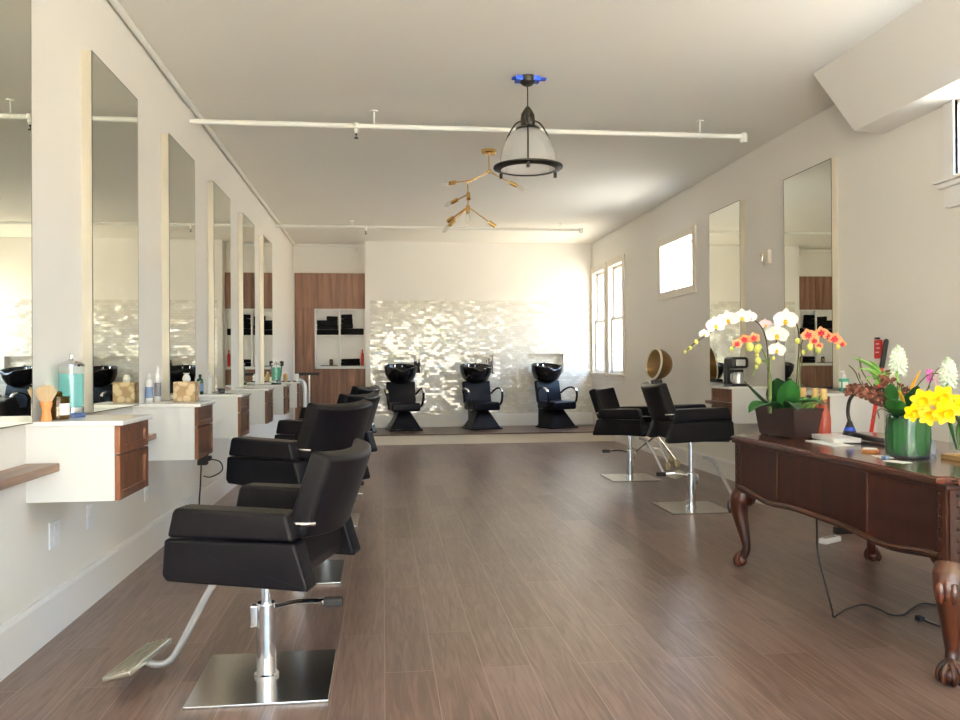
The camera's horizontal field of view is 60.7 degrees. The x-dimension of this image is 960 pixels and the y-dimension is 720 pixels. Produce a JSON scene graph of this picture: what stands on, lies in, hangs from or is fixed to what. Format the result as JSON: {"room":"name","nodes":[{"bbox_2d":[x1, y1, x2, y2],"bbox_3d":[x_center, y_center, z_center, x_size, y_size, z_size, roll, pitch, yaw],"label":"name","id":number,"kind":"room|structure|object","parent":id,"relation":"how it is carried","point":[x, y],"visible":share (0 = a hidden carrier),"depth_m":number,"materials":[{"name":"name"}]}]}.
{"room":"salon","nodes":[
{"label":"salon","id":0,"kind":"room"},
{"bbox_2d":[0,0,292,625],"bbox_3d":[-2.257,-0.365,5.726,0.200,3.200,16.300,0,0,-7],"label":"wall","id":1,"kind":"structure","parent":0,"point":[60,29],"depth_m":4.14,"materials":[{"name":"paint"}]},
{"bbox_2d":[0,0,32,428],"bbox_3d":[-1.805,-0.637,2.956,0.052,1.788,0.763,0,0,-7],"label":"mirror","id":2,"kind":"object","parent":1,"relation":"attached to","point":[16,332],"visible":1,"depth_m":3.19,"materials":[{"name":"silver mirror"}]},
{"bbox_2d":[0,463,58,490],"bbox_3d":[-1.748,0.442,2.880,0.133,0.034,1.034,0,0,-7],"label":"wall ledge","id":3,"kind":"object","parent":1,"relation":"attached to","point":[17,475],"visible":1,"depth_m":3.14,"materials":[{"name":"brown wood"}]},
{"bbox_2d":[49,518,59,549],"bbox_3d":[-1.902,0.778,3.669,0.010,0.120,0.115,0,0,-7],"label":"wall outlet","id":4,"kind":"object","parent":1,"relation":"attached to","point":[54,526],"visible":1,"depth_m":3.65,"materials":[{"name":"white plastic"}]},
{"bbox_2d":[25,414,151,502],"bbox_3d":[-1.708,0.423,3.618,0.388,0.335,0.444,0,0,-7],"label":"upper cabinet","id":5,"kind":"object","parent":1,"relation":"attached to","point":[99,457],"visible":0.91,"depth_m":3.42,"materials":[{"name":"white paint"}]},
{"bbox_2d":[25,414,151,426],"bbox_3d":[-1.708,0.266,3.618,0.388,0.020,0.444,0,0,-7],"label":"countertop","id":6,"kind":"structure","parent":5,"relation":"on","point":[90,420],"depth_m":3.44,"materials":[{"name":"white stone"}]},
{"bbox_2d":[34,384,56,420],"bbox_3d":[-1.815,0.177,3.429,0.084,0.157,0.084,0,0,-7],"label":"brush","id":7,"kind":"object","parent":6,"relation":"on","point":[46,394],"visible":1,"depth_m":3.41,"materials":[{"name":"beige wood"}]},
{"bbox_2d":[51,391,69,419],"bbox_3d":[-1.810,0.194,3.521,0.090,0.121,0.090,0,0,-7],"label":"bottle","id":8,"kind":"object","parent":6,"relation":"on","point":[60,410],"visible":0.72,"depth_m":3.49,"materials":[{"name":"orange glass"}]},
{"bbox_2d":[57,354,85,417],"bbox_3d":[-1.841,0.114,3.694,0.120,0.286,0.120,0,0,-7],"label":"jar","id":9,"kind":"object","parent":6,"relation":"on","point":[71,385],"visible":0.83,"depth_m":3.66,"materials":[{"name":"blue glass"}]},
{"bbox_2d":[86,503,92,528],"bbox_3d":[-1.954,0.782,4.106,0.010,0.120,0.075,0,0,-7],"label":"wall outlet","id":10,"kind":"object","parent":1,"relation":"attached to","point":[89,508],"visible":1,"depth_m":4.09,"materials":[{"name":"white plastic"}]},
{"bbox_2d":[81,50,138,412],"bbox_3d":[-1.976,-0.630,4.409,0.052,1.788,0.763,0,0,-7],"label":"mirror","id":11,"kind":"object","parent":1,"relation":"attached to","point":[109,110],"visible":0.97,"depth_m":4.27,"materials":[{"name":"silver mirror"}]},
{"bbox_2d":[0,471,236,681],"bbox_3d":[-2.026,1.130,4.765,0.018,0.200,14.350,0,0,-7],"label":"baseboard","id":12,"kind":"structure","parent":1,"relation":"attached to","point":[27,632],"depth_m":3.96,"materials":[{"name":"white paint"}]},
{"bbox_2d":[148,433,155,440],"bbox_3d":[-1.920,0.448,4.329,0.133,0.034,1.041,0,0,-7],"label":"wall ledge","id":13,"kind":"object","parent":1,"relation":"attached to","point":[151,436],"visible":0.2,"depth_m":4.77,"materials":[{"name":"brown wood"}]},
{"bbox_2d":[133,400,214,460],"bbox_3d":[-1.879,0.429,5.071,0.388,0.335,0.444,0,0,-7],"label":"upper cabinet","id":14,"kind":"object","parent":1,"relation":"attached to","point":[183,430],"visible":0.94,"depth_m":4.87,"materials":[{"name":"white paint"}]},
{"bbox_2d":[133,400,214,407],"bbox_3d":[-1.880,0.272,5.071,0.388,0.020,0.444,0,0,-7],"label":"countertop","id":15,"kind":"structure","parent":14,"relation":"on","point":[161,404],"depth_m":4.87,"materials":[{"name":"white stone"}]},
{"bbox_2d":[145,374,152,402],"bbox_3d":[-2.043,0.174,5.064,0.044,0.177,0.044,0,0,-7],"label":"spray bottle","id":16,"kind":"object","parent":15,"relation":"on","point":[149,383],"visible":1,"depth_m":5.05,"materials":[{"name":"white paint"}]},
{"bbox_2d":[154,366,160,401],"bbox_3d":[-2.027,0.152,5.157,0.040,0.222,0.040,0,0,-7],"label":"spray bottle","id":17,"kind":"object","parent":15,"relation":"on","point":[157,379],"visible":1,"depth_m":5.14,"materials":[{"name":"white paint"}]},
{"bbox_2d":[173,373,199,401],"bbox_3d":[-1.856,0.172,5.187,0.132,0.180,0.132,0,0,-7],"label":"tissue box","id":18,"kind":"object","parent":15,"relation":"on","point":[187,390],"visible":1,"depth_m":5.12,"materials":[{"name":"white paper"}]},
{"bbox_2d":[197,455,222,503],"bbox_3d":[-1.812,0.914,5.348,0.274,0.631,0.162,-1,0,44],"label":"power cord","id":19,"kind":"object","parent":14,"relation":"hanging from","point":[204,460],"visible":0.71,"depth_m":5.25,"materials":[{"name":"black plastic"}]},
{"bbox_2d":[161,133,195,399],"bbox_3d":[-2.148,-0.624,5.862,0.052,1.788,0.763,0,0,-7],"label":"mirror","id":20,"kind":"object","parent":1,"relation":"attached to","point":[177,166],"visible":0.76,"depth_m":5.70,"materials":[{"name":"silver mirror"}]},
{"bbox_2d":[207,181,230,391],"bbox_3d":[-2.320,-0.618,7.315,0.052,1.788,0.763,0,0,-7],"label":"mirror","id":21,"kind":"object","parent":1,"relation":"attached to","point":[219,240],"visible":0.9,"depth_m":7.16,"materials":[{"name":"silver mirror"}]},
{"bbox_2d":[200,393,250,437],"bbox_3d":[-2.051,0.436,6.523,0.388,0.335,0.444,0,0,-7],"label":"upper cabinet","id":22,"kind":"object","parent":1,"relation":"attached to","point":[230,410],"visible":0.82,"depth_m":6.33,"materials":[{"name":"white paint"}]},
{"bbox_2d":[200,393,250,397],"bbox_3d":[-2.052,0.278,6.524,0.388,0.020,0.444,0,0,-7],"label":"countertop","id":23,"kind":"structure","parent":22,"relation":"on","point":[205,394],"depth_m":6.33,"materials":[{"name":"white stone"}]},
{"bbox_2d":[197,374,203,393],"bbox_3d":[-2.187,0.190,6.407,0.053,0.157,0.053,0,0,-7],"label":"lotion bottle","id":24,"kind":"object","parent":23,"relation":"on","point":[199,379],"visible":0.8,"depth_m":6.39,"materials":[{"name":"green"}]},
{"bbox_2d":[207,372,211,393],"bbox_3d":[-2.149,0.180,6.512,0.040,0.177,0.040,0,0,-7],"label":"lotion bottle","id":25,"kind":"object","parent":23,"relation":"on","point":[209,378],"visible":1,"depth_m":6.50,"materials":[{"name":"white paint"}]},
{"bbox_2d":[109,0,352,246],"bbox_3d":[-1.691,-1.932,5.960,0.978,0.053,16.597,0,0,-7],"label":"conduit","id":26,"kind":"object","parent":1,"relation":"attached to","point":[115,3],"visible":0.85,"depth_m":6.07,"materials":[{"name":"white metal"}]},
{"bbox_2d":[238,213,254,386],"bbox_3d":[-2.492,-0.612,8.768,0.052,1.788,0.763,0,0,-7],"label":"mirror","id":27,"kind":"object","parent":1,"relation":"attached to","point":[246,228],"visible":1,"depth_m":8.58,"materials":[{"name":"silver mirror"}]},
{"bbox_2d":[227,387,274,423],"bbox_3d":[-2.223,0.442,7.976,0.388,0.335,0.444,0,0,-7],"label":"upper cabinet","id":28,"kind":"object","parent":1,"relation":"attached to","point":[260,399],"visible":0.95,"depth_m":7.78,"materials":[{"name":"white paint"}]},
{"bbox_2d":[227,387,274,390],"bbox_3d":[-2.224,0.284,7.977,0.388,0.020,0.444,0,0,-7],"label":"countertop","id":29,"kind":"structure","parent":28,"relation":"on","point":[263,388],"depth_m":7.78,"materials":[{"name":"white stone"}]},
{"bbox_2d":[259,235,272,383],"bbox_3d":[-2.664,-0.605,10.221,0.052,1.788,0.763,0,0,-7],"label":"mirror","id":30,"kind":"object","parent":1,"relation":"attached to","point":[265,246],"visible":0.86,"depth_m":10.00,"materials":[{"name":"silver mirror"}]},
{"bbox_2d":[264,236,272,382],"bbox_3d":[-2.639,-0.605,10.223,0.002,1.777,0.752,0,0,-7],"label":"mirror glass","id":31,"kind":"object","parent":30,"relation":"attached to","point":[268,316],"depth_m":10.20,"materials":[{"name":"white"}]},
{"bbox_2d":[251,384,290,414],"bbox_3d":[-2.395,0.448,9.429,0.388,0.335,0.444,0,0,-7],"label":"upper cabinet","id":32,"kind":"object","parent":1,"relation":"attached to","point":[281,393],"visible":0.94,"depth_m":9.24,"materials":[{"name":"white paint"}]},
{"bbox_2d":[251,384,290,386],"bbox_3d":[-2.396,0.291,9.430,0.388,0.020,0.444,0,0,-7],"label":"countertop","id":33,"kind":"structure","parent":32,"relation":"on","point":[256,385],"depth_m":9.22,"materials":[{"name":"white stone"}]},
{"bbox_2d":[271,360,281,384],"bbox_3d":[-2.334,0.137,9.390,0.120,0.286,0.120,0,0,-7],"label":"jar","id":34,"kind":"object","parent":33,"relation":"on","point":[276,371],"visible":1,"depth_m":9.35,"materials":[{"name":"green glass"}]},
{"bbox_2d":[269,381,302,407],"bbox_3d":[-2.567,0.455,10.882,0.388,0.335,0.444,0,0,-7],"label":"upper cabinet","id":35,"kind":"object","parent":1,"relation":"attached to","point":[296,387],"visible":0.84,"depth_m":10.69,"materials":[{"name":"white paint"}]},
{"bbox_2d":[269,381,302,383],"bbox_3d":[-2.568,0.297,10.883,0.388,0.020,0.444,0,0,-7],"label":"countertop","id":36,"kind":"structure","parent":35,"relation":"on","point":[290,381],"depth_m":10.67,"materials":[{"name":"white stone"}]},
{"bbox_2d":[293,243,364,272],"bbox_3d":[-2.502,-0.335,13.677,1.182,3.200,0.150,0,0,-7],"label":"wall","id":37,"kind":"structure","parent":0,"point":[306,259],"depth_m":13.61,"materials":[{"name":"paint"}]},
{"bbox_2d":[365,241,592,414],"bbox_3d":[0.099,-0.350,13.708,3.991,3.200,0.200,0,0,-7],"label":"wall","id":38,"kind":"structure","parent":0,"point":[445,306],"depth_m":13.60,"materials":[{"name":"paint"}]},
{"bbox_2d":[374,412,592,427],"bbox_3d":[0.021,0.992,13.583,3.791,0.205,0.018,0,0,-7],"label":"baseboard","id":39,"kind":"structure","parent":38,"relation":"attached to","point":[578,418],"depth_m":13.55,"materials":[{"name":"white paint"}]},
{"bbox_2d":[0,441,959,719],"bbox_3d":[0.346,1.280,6.027,5.423,0.120,16.700,0,0,-7],"label":"floor","id":40,"kind":"structure","parent":0,"point":[485,581],"depth_m":3.88,"materials":[{"name":"brown wood"}]},
{"bbox_2d":[102,438,370,709],"bbox_3d":[-0.905,0.769,3.146,0.955,0.896,0.649,0,0,9],"label":"chair","id":41,"kind":"object","parent":40,"relation":"on","point":[275,535],"visible":1,"depth_m":2.91,"materials":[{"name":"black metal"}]},
{"bbox_2d":[226,399,372,584],"bbox_3d":[-1.121,0.727,4.728,0.957,0.994,0.691,0,0,21],"label":"chair","id":42,"kind":"object","parent":40,"relation":"on","point":[325,427],"visible":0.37,"depth_m":4.43,"materials":[{"name":"black leather"}]},
{"bbox_2d":[298,373,319,406],"bbox_3d":[-2.421,0.718,11.543,0.404,1.078,0.419,0,0,-7],"label":"tray stand","id":43,"kind":"object","parent":40,"relation":"on","point":[304,385],"visible":0.25,"depth_m":11.51,"materials":[{"name":"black metal"}]},
{"bbox_2d":[274,391,380,526],"bbox_3d":[-1.260,0.738,6.276,0.951,0.984,0.676,0,0,17],"label":"chair","id":44,"kind":"object","parent":40,"relation":"on","point":[286,429],"visible":0.19,"depth_m":6.03,"materials":[{"name":"black leather"}]},
{"bbox_2d":[298,384,379,494],"bbox_3d":[-1.436,0.737,7.770,0.944,0.999,0.659,0,0,13],"label":"chair","id":45,"kind":"object","parent":40,"relation":"on","point":[355,390],"visible":0.09,"depth_m":7.51,"materials":[{"name":"black leather"}]},
{"bbox_2d":[373,424,613,444],"bbox_3d":[-0.503,1.173,12.986,4.973,0.155,1.680,0,0,-7],"label":"platform","id":46,"kind":"object","parent":40,"relation":"on","point":[525,433],"visible":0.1,"depth_m":12.31,"materials":[{"name":"beige paint"}]},
{"bbox_2d":[292,273,365,419],"bbox_3d":[-2.487,-0.163,13.557,1.182,2.545,0.092,0,0,-7],"label":"storage cabinet","id":47,"kind":"object","parent":46,"relation":"on","point":[316,296],"visible":0.7,"depth_m":13.53,"materials":[{"name":"brown wood"}]},
{"bbox_2d":[317,330,337,334],"bbox_3d":[-2.516,-0.457,13.545,0.350,0.087,0.066,0,0,-7],"label":"folded towel","id":48,"kind":"object","parent":47,"relation":"on","point":[319,332],"visible":1,"depth_m":13.51,"materials":[{"name":"black fabric"}]},
{"bbox_2d":[317,325,337,329],"bbox_3d":[-2.518,-0.543,13.546,0.340,0.079,0.066,0,0,-7],"label":"folded towel","id":49,"kind":"object","parent":48,"relation":"on","point":[319,327],"visible":1,"depth_m":13.52,"materials":[{"name":"black fabric"}]},
{"bbox_2d":[317,320,337,324],"bbox_3d":[-2.523,-0.619,13.545,0.338,0.072,0.066,0,0,-7],"label":"folded towel","id":50,"kind":"object","parent":49,"relation":"on","point":[319,322],"visible":1,"depth_m":13.51,"materials":[{"name":"black fabric"}]},
{"bbox_2d":[317,310,363,365],"bbox_3d":[-2.318,-0.352,13.618,0.829,0.984,0.009,0,0,-7],"label":"shelf","id":51,"kind":"object","parent":47,"relation":"attached to","point":[327,346],"depth_m":13.61,"materials":[{"name":"white paint"}]},
{"bbox_2d":[341,362,359,365],"bbox_3d":[-2.143,0.064,13.587,0.315,0.068,0.066,0,0,-7],"label":"folded towel","id":52,"kind":"object","parent":47,"relation":"on","point":[342,363],"visible":1,"depth_m":13.55,"materials":[{"name":"black fabric"}]},
{"bbox_2d":[341,359,359,361],"bbox_3d":[-2.144,0.004,13.587,0.305,0.057,0.066,0,0,-7],"label":"folded towel","id":53,"kind":"object","parent":52,"relation":"on","point":[342,360],"visible":1,"depth_m":13.55,"materials":[{"name":"black fabric"}]},
{"bbox_2d":[341,328,363,334],"bbox_3d":[-2.117,-0.469,13.593,0.375,0.108,0.066,0,0,-7],"label":"folded towel","id":54,"kind":"object","parent":47,"relation":"on","point":[344,331],"visible":1,"depth_m":13.56,"materials":[{"name":"black fabric"}]},
{"bbox_2d":[341,323,352,327],"bbox_3d":[-2.201,-0.566,13.583,0.195,0.083,0.066,0,0,-7],"label":"folded towel","id":55,"kind":"object","parent":54,"relation":"on","point":[346,325],"visible":1,"depth_m":13.55,"materials":[{"name":"black fabric"}]},
{"bbox_2d":[384,363,424,431],"bbox_3d":[-1.234,0.570,13.004,0.615,1.060,0.744,0,0,-16],"label":"chair","id":56,"kind":"object","parent":46,"relation":"on","point":[400,392],"visible":1,"depth_m":12.93,"materials":[{"name":"black leather"}]},
{"bbox_2d":[384,363,416,383],"bbox_3d":[-1.271,0.213,13.130,0.535,0.345,0.486,0,0,-7],"label":"basin","id":57,"kind":"object","parent":56,"relation":"in","point":[402,373],"depth_m":12.99,"materials":[{"name":"black ceramic"}]},
{"bbox_2d":[460,362,502,429],"bbox_3d":[-0.017,0.563,13.156,0.615,1.060,0.744,0,0,-21],"label":"chair","id":58,"kind":"object","parent":46,"relation":"on","point":[476,392],"visible":1,"depth_m":13.08,"materials":[{"name":"black leather"}]},
{"bbox_2d":[460,362,491,418],"bbox_3d":[-0.062,0.553,13.276,0.532,1.038,0.490,0,0,-7],"label":"basin","id":59,"kind":"object","parent":58,"relation":"in","point":[475,374],"depth_m":13.18,"materials":[{"name":"black ceramic"}]},
{"bbox_2d":[531,362,577,428],"bbox_3d":[1.165,0.556,13.320,0.615,1.060,0.744,0,0,-31],"label":"chair","id":60,"kind":"object","parent":46,"relation":"on","point":[551,413],"visible":1,"depth_m":13.22,"materials":[{"name":"black leather"}]},
{"bbox_2d":[531,362,562,423],"bbox_3d":[1.101,0.546,13.429,0.527,1.038,0.498,0,0,-7],"label":"basin","id":61,"kind":"object","parent":60,"relation":"in","point":[547,375],"depth_m":13.30,"materials":[{"name":"black ceramic"}]},
{"bbox_2d":[589,387,685,481],"bbox_3d":[1.629,0.756,8.443,0.959,0.929,0.700,0,0,24],"label":"chair","id":62,"kind":"object","parent":40,"relation":"on","point":[613,419],"visible":0.88,"depth_m":8.32,"materials":[{"name":"black leather"}]},
{"bbox_2d":[635,347,679,469],"bbox_3d":[2.102,0.536,9.541,0.498,1.371,0.931,0,0,-7],"label":"dryer","id":63,"kind":"object","parent":40,"relation":"on","point":[658,364],"visible":0.94,"depth_m":9.41,"materials":[{"name":"brown metal"}]},
{"bbox_2d":[645,347,672,379],"bbox_3d":[2.086,0.041,9.459,0.265,0.380,0.379,0,0,-7],"label":"hood","id":64,"kind":"object","parent":63,"relation":"attached to","point":[658,364],"depth_m":9.51,"materials":[{"name":"gold plastic"}]},
{"bbox_2d":[641,382,764,514],"bbox_3d":[1.810,0.697,6.726,0.947,1.034,0.665,0,0,-7],"label":"chair","id":65,"kind":"object","parent":40,"relation":"on","point":[681,423],"visible":0.84,"depth_m":6.46,"materials":[{"name":"black leather"}]},
{"bbox_2d":[819,535,840,544],"bbox_3d":[2.315,1.188,5.424,0.180,0.037,0.056,0,0,-35],"label":"power strip","id":66,"kind":"object","parent":40,"relation":"on","point":[833,538],"visible":1,"depth_m":5.39,"materials":[{"name":"white plastic"}]},
{"bbox_2d":[727,432,959,686],"bbox_3d":[2.044,0.817,3.974,0.966,0.770,1.931,0,0,-7],"label":"desk","id":67,"kind":"object","parent":40,"relation":"on","point":[913,508],"visible":1,"depth_m":3.56,"materials":[{"name":"brown wood"}]},
{"bbox_2d":[684,308,846,438],"bbox_3d":[1.602,0.073,4.654,1.047,0.725,0.488,0,0,-7],"label":"orchids","id":68,"kind":"object","parent":67,"relation":"on","point":[784,413],"visible":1,"depth_m":4.59,"materials":[{"name":"white plant"}]},
{"bbox_2d":[811,388,818,397],"bbox_3d":[1.964,0.299,4.808,0.076,0.271,0.076,0,0,-7],"label":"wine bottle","id":69,"kind":"object","parent":67,"relation":"on","point":[814,391],"visible":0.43,"depth_m":4.79,"materials":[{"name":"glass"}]},
{"bbox_2d":[820,389,826,398],"bbox_3d":[1.940,0.299,4.629,0.076,0.271,0.076,0,0,-7],"label":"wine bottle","id":70,"kind":"object","parent":67,"relation":"on","point":[823,392],"visible":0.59,"depth_m":4.61,"materials":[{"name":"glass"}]},
{"bbox_2d":[805,440,853,446],"bbox_3d":[1.815,0.433,4.261,0.120,0.004,0.300,0,0,-3],"label":"paper sheet","id":71,"kind":"object","parent":67,"relation":"on","point":[821,442],"visible":0.82,"depth_m":4.23,"materials":[{"name":"white paper"}]},
{"bbox_2d":[811,434,860,442],"bbox_3d":[1.900,0.418,4.382,0.144,0.024,0.296,0,0,0],"label":"notepad","id":72,"kind":"object","parent":67,"relation":"on","point":[834,438],"visible":1,"depth_m":4.29,"materials":[{"name":"white paper"}]},
{"bbox_2d":[842,387,885,443],"bbox_3d":[2.075,0.286,4.342,0.133,0.294,0.412,0,0,-12],"label":"desk lamp","id":73,"kind":"object","parent":67,"relation":"on","point":[849,430],"visible":0.55,"depth_m":4.46,"materials":[{"name":"black plastic"}]},
{"bbox_2d":[861,447,878,452],"bbox_3d":[1.837,0.424,3.861,0.076,0.018,0.076,0,0,-7],"label":"coaster","id":74,"kind":"object","parent":67,"relation":"on","point":[867,450],"visible":1,"depth_m":3.83,"materials":[{"name":"orange wood"}]},
{"bbox_2d":[842,345,958,456],"bbox_3d":[1.857,0.182,3.636,0.476,0.500,0.207,0,0,-7],"label":"flower arrangement","id":75,"kind":"object","parent":67,"relation":"on","point":[903,437],"visible":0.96,"depth_m":3.61,"materials":[{"name":"multicoloured plant"}]},
{"bbox_2d":[904,385,959,450],"bbox_3d":[2.052,0.261,3.523,0.596,0.314,0.230,0,0,-43],"label":"flowers","id":76,"kind":"object","parent":67,"relation":"on","point":[947,409],"visible":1,"depth_m":3.37,"materials":[{"name":"yellow plant"}]},
{"bbox_2d":[941,453,959,461],"bbox_3d":[2.282,0.418,3.370,0.480,0.022,0.500,0,0,-7],"label":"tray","id":77,"kind":"object","parent":67,"relation":"on","point":[949,456],"visible":1,"depth_m":3.54,"materials":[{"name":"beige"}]},
{"bbox_2d":[833,339,888,533],"bbox_3d":[2.640,0.529,5.681,0.372,1.352,0.102,0,0,-7],"label":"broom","id":78,"kind":"object","parent":40,"relation":"on","point":[836,530],"visible":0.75,"depth_m":5.67,"materials":[{"name":"red plastic"}]},
{"bbox_2d":[816,519,935,617],"bbox_3d":[1.966,0.982,3.989,0.678,0.441,0.300,0,0,-7],"label":"cable","id":79,"kind":"object","parent":40,"relation":"on","point":[827,592],"visible":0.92,"depth_m":3.96,"materials":[{"name":"black rubber"}]},
{"bbox_2d":[915,615,939,626],"bbox_3d":[2.158,1.189,3.692,0.342,0.021,0.124,0,0,18],"label":"extension cord","id":80,"kind":"object","parent":40,"relation":"on","point":[920,618],"visible":0.7,"depth_m":3.76,"materials":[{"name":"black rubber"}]},
{"bbox_2d":[118,0,921,243],"bbox_3d":[0.326,-2.055,6.039,5.423,0.150,16.700,0,0,-7],"label":"ceiling","id":81,"kind":"structure","parent":0,"point":[733,66],"depth_m":6.04,"materials":[{"name":"paint"}]},
{"bbox_2d":[275,221,582,233],"bbox_3d":[-0.667,-1.862,11.610,4.357,0.183,0.060,0,0,-7],"label":"pipe","id":82,"kind":"object","parent":81,"relation":"attached to","point":[365,227],"visible":1,"depth_m":11.58,"materials":[{"name":"white metal"}]},
{"bbox_2d":[189,110,747,143],"bbox_3d":[-0.002,-1.864,6.583,4.497,0.223,0.060,0,0,-7],"label":"pipe","id":83,"kind":"object","parent":81,"relation":"attached to","point":[356,126],"visible":1,"depth_m":6.54,"materials":[{"name":"white metal"}]},
{"bbox_2d":[446,148,523,227],"bbox_3d":[0.024,-1.568,7.704,0.808,0.807,0.452,0,0,-7],"label":"chandelier","id":84,"kind":"object","parent":81,"relation":"hanging from","point":[488,152],"visible":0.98,"depth_m":7.66,"materials":[{"name":"gold metal"}]},
{"bbox_2d":[446,216,453,222],"bbox_3d":[-0.281,-1.334,7.783,0.081,0.063,0.037,-1,0,37],"label":"socket","id":85,"kind":"object","parent":84,"relation":"attached to","point":[451,218],"depth_m":7.77,"materials":[{"name":"gold metal"}]},
{"bbox_2d":[448,219,455,226],"bbox_3d":[-0.285,-1.232,7.544,0.131,0.138,0.082,0,0,-7],"label":"socket","id":86,"kind":"object","parent":84,"relation":"attached to","point":[453,221],"depth_m":7.55,"materials":[{"name":"gold metal"}]},
{"bbox_2d":[466,205,469,219],"bbox_3d":[-0.115,-1.354,7.651,0.043,0.178,0.048,0,0,-7],"label":"socket","id":87,"kind":"object","parent":84,"relation":"attached to","point":[467,206],"depth_m":7.64,"materials":[{"name":"gold metal"}]},
{"bbox_2d":[488,221,495,227],"bbox_3d":[0.115,-1.267,7.660,0.079,0.072,0.037,0,0,-1],"label":"socket","id":88,"kind":"object","parent":84,"relation":"attached to","point":[491,223],"depth_m":7.65,"materials":[{"name":"gold metal"}]},
{"bbox_2d":[509,181,523,191],"bbox_3d":[0.353,-1.627,7.679,0.160,0.106,0.066,0,0,-7],"label":"socket","id":89,"kind":"object","parent":84,"relation":"attached to","point":[511,183],"depth_m":7.67,"materials":[{"name":"gold metal"}]},
{"bbox_2d":[493,74,562,178],"bbox_3d":[0.334,-1.638,5.736,0.486,0.684,0.486,0,0,-7],"label":"pendant lamp","id":90,"kind":"object","parent":81,"relation":"hanging from","point":[528,120],"visible":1,"depth_m":5.70,"materials":[{"name":"black metal"}]},
{"bbox_2d":[592,99,959,461],"bbox_3d":[2.913,-0.395,6.136,0.220,3.200,15.900,0,0,-7],"label":"wall","id":91,"kind":"structure","parent":0,"point":[899,244],"depth_m":6.42,"materials":[{"name":"paint"}]},
{"bbox_2d":[590,262,606,379],"bbox_3d":[1.969,-0.613,13.376,0.148,1.860,0.899,0,0,-7],"label":"window","id":92,"kind":"structure","parent":91,"relation":"in","point":[601,376],"depth_m":13.66,"materials":[{"name":"beige paint"}]},
{"bbox_2d":[605,254,625,380],"bbox_3d":[2.085,-0.617,12.393,0.148,1.860,0.920,0,0,-7],"label":"window","id":93,"kind":"structure","parent":91,"relation":"in","point":[621,258],"depth_m":12.67,"materials":[{"name":"beige paint"}]},
{"bbox_2d":[614,435,734,480],"bbox_3d":[2.895,1.110,5.347,0.018,0.185,14.350,0,0,-7],"label":"baseboard","id":94,"kind":"structure","parent":91,"relation":"attached to","point":[727,467],"depth_m":9.51,"materials":[{"name":"white paint"}]},
{"bbox_2d":[658,225,696,300],"bbox_3d":[2.444,-1.139,9.845,0.212,0.760,1.250,0,0,-7],"label":"window","id":95,"kind":"structure","parent":91,"relation":"in","point":[691,230],"depth_m":9.86,"materials":[{"name":"beige paint"}]},
{"bbox_2d":[709,200,745,383],"bbox_3d":[2.512,-0.662,8.356,0.052,1.788,0.763,0,0,-7],"label":"mirror","id":96,"kind":"object","parent":91,"relation":"attached to","point":[726,224],"visible":0.79,"depth_m":8.31,"materials":[{"name":"beige mirror"}]},
{"bbox_2d":[709,386,766,423],"bbox_3d":[2.427,0.413,7.697,0.388,0.335,0.444,0,0,-7],"label":"cabinet","id":97,"kind":"object","parent":91,"relation":"attached to","point":[737,399],"visible":0.74,"depth_m":7.49,"materials":[{"name":"white paint"}]},
{"bbox_2d":[709,386,766,388],"bbox_3d":[2.426,0.256,7.697,0.388,0.020,0.444,0,0,-7],"label":"countertop","id":98,"kind":"structure","parent":97,"relation":"on","point":[720,387],"depth_m":7.52,"materials":[{"name":"white stone"}]},
{"bbox_2d":[724,357,748,385],"bbox_3d":[2.432,0.108,7.793,0.185,0.275,0.212,0,0,-7],"label":"coffee maker","id":99,"kind":"object","parent":98,"relation":"on","point":[733,366],"visible":0.98,"depth_m":7.72,"materials":[{"name":"black plastic"}]},
{"bbox_2d":[760,249,770,265],"bbox_3d":[2.606,-0.931,7.492,0.065,0.145,0.110,0,0,-7],"label":"thermostat","id":100,"kind":"object","parent":91,"relation":"attached to","point":[766,254],"visible":1,"depth_m":7.46,"materials":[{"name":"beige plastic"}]},
{"bbox_2d":[783,158,838,388],"bbox_3d":[2.705,-0.669,6.727,0.052,1.788,0.763,0,0,-7],"label":"mirror","id":101,"kind":"object","parent":91,"relation":"attached to","point":[810,195],"visible":0.82,"depth_m":6.62,"materials":[{"name":"beige mirror"}]},
{"bbox_2d":[804,391,875,432],"bbox_3d":[2.621,0.406,6.058,0.388,0.335,0.444,0,0,-7],"label":"cabinet","id":102,"kind":"object","parent":91,"relation":"attached to","point":[834,419],"visible":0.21,"depth_m":5.85,"materials":[{"name":"white paint"}]},
{"bbox_2d":[806,391,858,395],"bbox_3d":[2.620,0.248,6.059,0.388,0.020,0.444,0,0,-7],"label":"countertop","id":103,"kind":"structure","parent":102,"relation":"on","point":[831,393],"depth_m":5.87,"materials":[{"name":"white stone"}]},
{"bbox_2d":[839,371,848,391],"bbox_3d":[2.733,0.159,6.162,0.069,0.158,0.041,0,0,-7],"label":"pump bottle","id":104,"kind":"object","parent":103,"relation":"on","point":[843,381],"visible":0.91,"depth_m":6.14,"materials":[{"name":"teal"}]},
{"bbox_2d":[874,337,882,358],"bbox_3d":[2.825,-0.086,5.833,0.030,0.150,0.090,0,0,-7],"label":"wall sign","id":105,"kind":"object","parent":91,"relation":"attached to","point":[878,344],"visible":0.93,"depth_m":5.83,"materials":[{"name":"red plastic"}]},
{"bbox_2d":[813,0,959,133],"bbox_3d":[3.025,-1.808,1.972,0.521,0.405,7.590,0,0,-7],"label":"soffit","id":106,"kind":"object","parent":91,"relation":"attached to","point":[906,70],"depth_m":5.04,"materials":[{"name":"paint"}]},
{"bbox_2d":[932,100,959,207],"bbox_3d":[3.060,-1.274,4.043,0.150,0.660,2.300,0,0,-7],"label":"window","id":107,"kind":"structure","parent":91,"relation":"in","point":[950,183],"depth_m":5.05,"materials":[{"name":"white paint"}]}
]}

